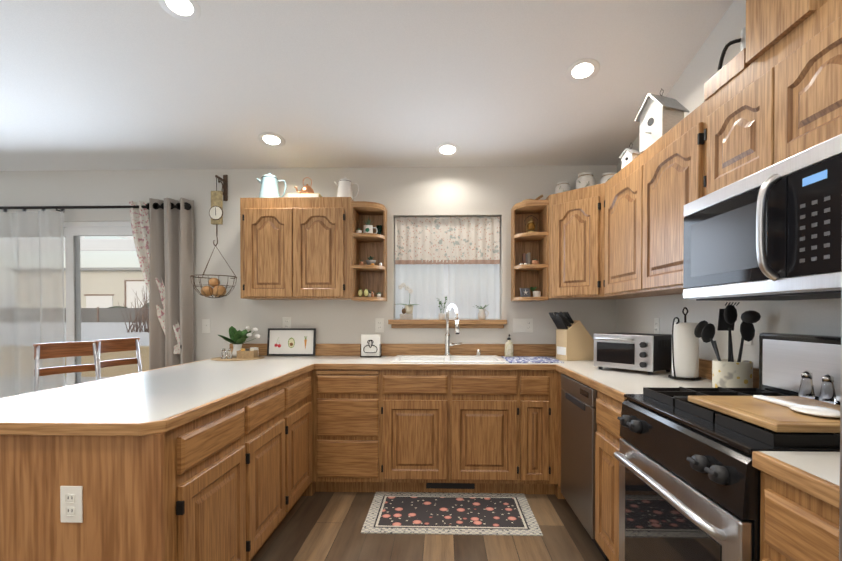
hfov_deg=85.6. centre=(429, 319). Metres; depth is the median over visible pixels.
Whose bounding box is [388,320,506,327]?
window sill
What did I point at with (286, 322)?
electrical outlet plate
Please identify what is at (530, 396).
base cabinet
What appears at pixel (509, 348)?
soap dispenser
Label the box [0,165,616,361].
wall
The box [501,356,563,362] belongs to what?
drying mat
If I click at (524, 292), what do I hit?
frame
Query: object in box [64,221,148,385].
sliding glass door
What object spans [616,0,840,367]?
wall
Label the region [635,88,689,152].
birdhouse
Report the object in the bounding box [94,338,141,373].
bar stool
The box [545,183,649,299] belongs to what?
upper cabinet
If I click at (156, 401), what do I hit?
countertop
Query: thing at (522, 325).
switch plate
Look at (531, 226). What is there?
brass lantern
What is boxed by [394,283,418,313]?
orchid pot
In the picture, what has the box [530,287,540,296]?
pot
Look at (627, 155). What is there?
birdhouse
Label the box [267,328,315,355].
picture frame
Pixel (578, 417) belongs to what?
dishwasher
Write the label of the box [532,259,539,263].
plant pot
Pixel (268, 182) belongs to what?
coffee pot
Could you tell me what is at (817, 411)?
spoon rest
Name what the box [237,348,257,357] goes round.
wicker basket
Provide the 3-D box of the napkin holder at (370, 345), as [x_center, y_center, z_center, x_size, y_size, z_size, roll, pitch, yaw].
[-0.462,0.204,3.598,0.160,0.178,0.070,0,1,2]
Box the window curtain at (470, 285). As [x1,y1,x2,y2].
[396,264,498,317]
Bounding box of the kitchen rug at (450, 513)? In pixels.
[361,492,542,535]
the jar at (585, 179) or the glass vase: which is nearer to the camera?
the jar at (585, 179)
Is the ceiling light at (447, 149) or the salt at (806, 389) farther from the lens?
the ceiling light at (447, 149)
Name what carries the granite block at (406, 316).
on the window sill
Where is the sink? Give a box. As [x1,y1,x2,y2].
[390,355,504,362]
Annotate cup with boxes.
[362,217,377,233]
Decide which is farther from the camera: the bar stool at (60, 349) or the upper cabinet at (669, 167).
the bar stool at (60, 349)
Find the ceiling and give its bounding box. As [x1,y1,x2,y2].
[0,0,733,170]
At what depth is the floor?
2.52 m
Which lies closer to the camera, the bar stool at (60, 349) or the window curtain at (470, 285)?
the bar stool at (60, 349)
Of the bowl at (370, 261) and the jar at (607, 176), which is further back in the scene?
the bowl at (370, 261)
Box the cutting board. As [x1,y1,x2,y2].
[688,396,839,432]
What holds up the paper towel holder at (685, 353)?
on the countertop
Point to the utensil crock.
(730, 372)
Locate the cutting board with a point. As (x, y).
(768, 415)
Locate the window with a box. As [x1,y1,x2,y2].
[395,264,499,318]
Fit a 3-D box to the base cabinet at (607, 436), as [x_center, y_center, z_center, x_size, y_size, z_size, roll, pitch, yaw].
[1.138,0.788,2.096,0.636,0.874,0.394,0,1,2]
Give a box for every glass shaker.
[221,348,225,358]
[227,348,231,358]
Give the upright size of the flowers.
0.244 m
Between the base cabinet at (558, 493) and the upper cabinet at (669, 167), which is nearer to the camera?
the upper cabinet at (669, 167)
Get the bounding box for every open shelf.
[351,201,386,300]
[511,200,548,300]
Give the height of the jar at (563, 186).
0.130 m
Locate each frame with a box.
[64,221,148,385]
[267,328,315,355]
[520,288,529,296]
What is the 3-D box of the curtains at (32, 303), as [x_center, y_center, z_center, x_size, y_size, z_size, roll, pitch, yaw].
[-3.160,0.105,3.728,2.470,2.165,0.141,0,1,2]
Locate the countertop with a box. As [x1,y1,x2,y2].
[0,343,839,508]
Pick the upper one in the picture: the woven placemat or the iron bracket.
the iron bracket
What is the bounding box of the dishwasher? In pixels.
[561,374,608,560]
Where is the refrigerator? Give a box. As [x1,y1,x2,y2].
[839,294,841,560]
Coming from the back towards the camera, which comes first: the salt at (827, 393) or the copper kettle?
the copper kettle
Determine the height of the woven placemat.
0.004 m
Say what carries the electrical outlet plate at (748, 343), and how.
attached to the wall at (808, 317)
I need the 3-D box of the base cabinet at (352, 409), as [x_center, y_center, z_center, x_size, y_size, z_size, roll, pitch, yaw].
[-0.560,0.774,3.416,0.474,0.874,0.628,0,1,2]
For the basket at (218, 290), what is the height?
0.949 m
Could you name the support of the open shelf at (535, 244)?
attached to the wall at (485, 191)
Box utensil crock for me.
[694,302,760,387]
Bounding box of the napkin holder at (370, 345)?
[360,334,381,356]
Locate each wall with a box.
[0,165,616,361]
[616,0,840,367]
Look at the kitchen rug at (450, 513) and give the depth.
2.83 m
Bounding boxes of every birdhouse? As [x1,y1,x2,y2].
[619,144,640,167]
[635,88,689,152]
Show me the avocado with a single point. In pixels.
(360, 292)
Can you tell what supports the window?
in the wall at (485, 191)
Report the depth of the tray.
1.75 m
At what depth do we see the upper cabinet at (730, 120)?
1.67 m
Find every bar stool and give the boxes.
[33,341,99,391]
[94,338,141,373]
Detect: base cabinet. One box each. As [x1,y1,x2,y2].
[0,396,251,560]
[252,381,291,558]
[288,370,314,506]
[312,369,391,491]
[504,370,557,494]
[555,372,564,498]
[595,391,621,560]
[760,471,838,560]
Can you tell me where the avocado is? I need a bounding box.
[358,289,368,296]
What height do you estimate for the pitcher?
0.128 m
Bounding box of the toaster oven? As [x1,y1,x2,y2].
[594,333,671,374]
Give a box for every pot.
[257,173,286,197]
[334,177,358,199]
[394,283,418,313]
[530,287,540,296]
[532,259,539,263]
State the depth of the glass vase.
3.62 m
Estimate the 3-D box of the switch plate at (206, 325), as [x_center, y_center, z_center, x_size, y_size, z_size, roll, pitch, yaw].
[-1.844,0.052,3.755,0.070,0.115,0.014,0,1,2]
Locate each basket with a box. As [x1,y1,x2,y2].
[190,178,236,297]
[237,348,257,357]
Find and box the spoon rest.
[753,395,839,417]
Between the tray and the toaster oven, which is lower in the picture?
the toaster oven
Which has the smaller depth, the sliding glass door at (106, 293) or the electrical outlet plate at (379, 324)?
the electrical outlet plate at (379, 324)
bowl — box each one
[366,256,375,264]
[522,195,543,201]
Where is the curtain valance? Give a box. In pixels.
[394,216,500,263]
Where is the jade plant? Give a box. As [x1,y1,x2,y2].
[437,297,446,319]
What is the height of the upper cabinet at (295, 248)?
0.762 m
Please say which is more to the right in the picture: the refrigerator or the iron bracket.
the refrigerator
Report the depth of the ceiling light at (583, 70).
2.64 m
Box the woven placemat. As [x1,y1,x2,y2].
[211,356,264,360]
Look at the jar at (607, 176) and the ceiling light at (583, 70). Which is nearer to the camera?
the ceiling light at (583, 70)
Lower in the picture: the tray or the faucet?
the faucet
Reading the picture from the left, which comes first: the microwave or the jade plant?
the jade plant
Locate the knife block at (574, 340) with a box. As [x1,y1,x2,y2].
[549,312,593,360]
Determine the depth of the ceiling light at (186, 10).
2.25 m
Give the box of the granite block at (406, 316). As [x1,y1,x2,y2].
[400,314,412,319]
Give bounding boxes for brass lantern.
[524,215,537,232]
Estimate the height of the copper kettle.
0.145 m
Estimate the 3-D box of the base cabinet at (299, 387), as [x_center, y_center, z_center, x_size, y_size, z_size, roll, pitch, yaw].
[-1.074,0.780,2.850,0.560,0.874,0.571,0,1,2]
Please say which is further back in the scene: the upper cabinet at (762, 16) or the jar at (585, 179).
the jar at (585, 179)
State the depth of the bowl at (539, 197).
3.50 m
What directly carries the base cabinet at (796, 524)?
on the floor
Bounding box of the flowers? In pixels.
[218,326,259,356]
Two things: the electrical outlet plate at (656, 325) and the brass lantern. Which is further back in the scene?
the brass lantern
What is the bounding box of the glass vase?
[376,225,381,234]
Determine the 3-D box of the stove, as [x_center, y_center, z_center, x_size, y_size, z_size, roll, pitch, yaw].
[1.062,0.644,1.504,0.698,1.175,0.780,0,1,2]
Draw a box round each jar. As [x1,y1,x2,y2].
[555,181,570,193]
[576,172,595,188]
[600,172,615,183]
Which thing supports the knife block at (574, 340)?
on the countertop
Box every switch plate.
[202,319,210,332]
[513,318,532,332]
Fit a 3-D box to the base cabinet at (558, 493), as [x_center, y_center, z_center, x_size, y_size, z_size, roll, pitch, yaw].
[1.187,0.774,3.374,0.614,0.874,0.608,0,1,2]
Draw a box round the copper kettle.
[294,177,313,192]
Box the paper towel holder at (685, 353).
[668,307,701,379]
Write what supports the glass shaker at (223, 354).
on the woven placemat
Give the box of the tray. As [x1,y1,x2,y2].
[704,26,750,100]
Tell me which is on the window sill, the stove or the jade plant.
the jade plant
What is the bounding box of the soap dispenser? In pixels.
[505,334,512,356]
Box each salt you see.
[798,371,814,398]
[819,374,836,403]
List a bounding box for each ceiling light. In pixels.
[158,0,200,20]
[258,132,284,146]
[435,143,459,156]
[566,58,599,81]
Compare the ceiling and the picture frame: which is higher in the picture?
the ceiling
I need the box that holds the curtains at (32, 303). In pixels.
[0,198,193,397]
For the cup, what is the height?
0.149 m
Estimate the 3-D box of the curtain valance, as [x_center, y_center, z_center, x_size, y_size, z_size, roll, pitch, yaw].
[0.147,-0.651,3.737,0.872,0.387,0.023,0,1,2]
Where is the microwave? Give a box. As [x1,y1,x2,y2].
[683,134,841,300]
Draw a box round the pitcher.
[473,304,488,319]
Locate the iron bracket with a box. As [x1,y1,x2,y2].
[215,175,227,200]
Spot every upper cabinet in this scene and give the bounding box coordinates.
[240,197,353,299]
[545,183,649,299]
[603,155,638,295]
[639,107,698,295]
[699,40,766,197]
[746,0,806,55]
[763,0,841,168]
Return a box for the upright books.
[522,253,529,263]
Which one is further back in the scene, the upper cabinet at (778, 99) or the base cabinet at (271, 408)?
the base cabinet at (271, 408)
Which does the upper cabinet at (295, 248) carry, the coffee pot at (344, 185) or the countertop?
the coffee pot at (344, 185)
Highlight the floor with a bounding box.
[251,492,605,560]
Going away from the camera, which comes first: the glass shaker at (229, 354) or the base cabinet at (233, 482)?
the base cabinet at (233, 482)
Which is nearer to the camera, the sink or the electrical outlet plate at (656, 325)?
the electrical outlet plate at (656, 325)
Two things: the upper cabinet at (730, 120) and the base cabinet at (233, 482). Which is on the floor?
the base cabinet at (233, 482)
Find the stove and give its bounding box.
[613,333,840,560]
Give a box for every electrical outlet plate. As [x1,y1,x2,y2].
[282,317,290,327]
[375,318,383,331]
[654,318,659,333]
[744,323,752,344]
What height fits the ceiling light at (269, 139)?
0.063 m
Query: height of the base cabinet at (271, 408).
0.874 m
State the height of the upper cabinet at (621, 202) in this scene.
0.762 m
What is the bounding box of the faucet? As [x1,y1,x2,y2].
[444,304,461,355]
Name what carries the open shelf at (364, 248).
attached to the wall at (485, 191)

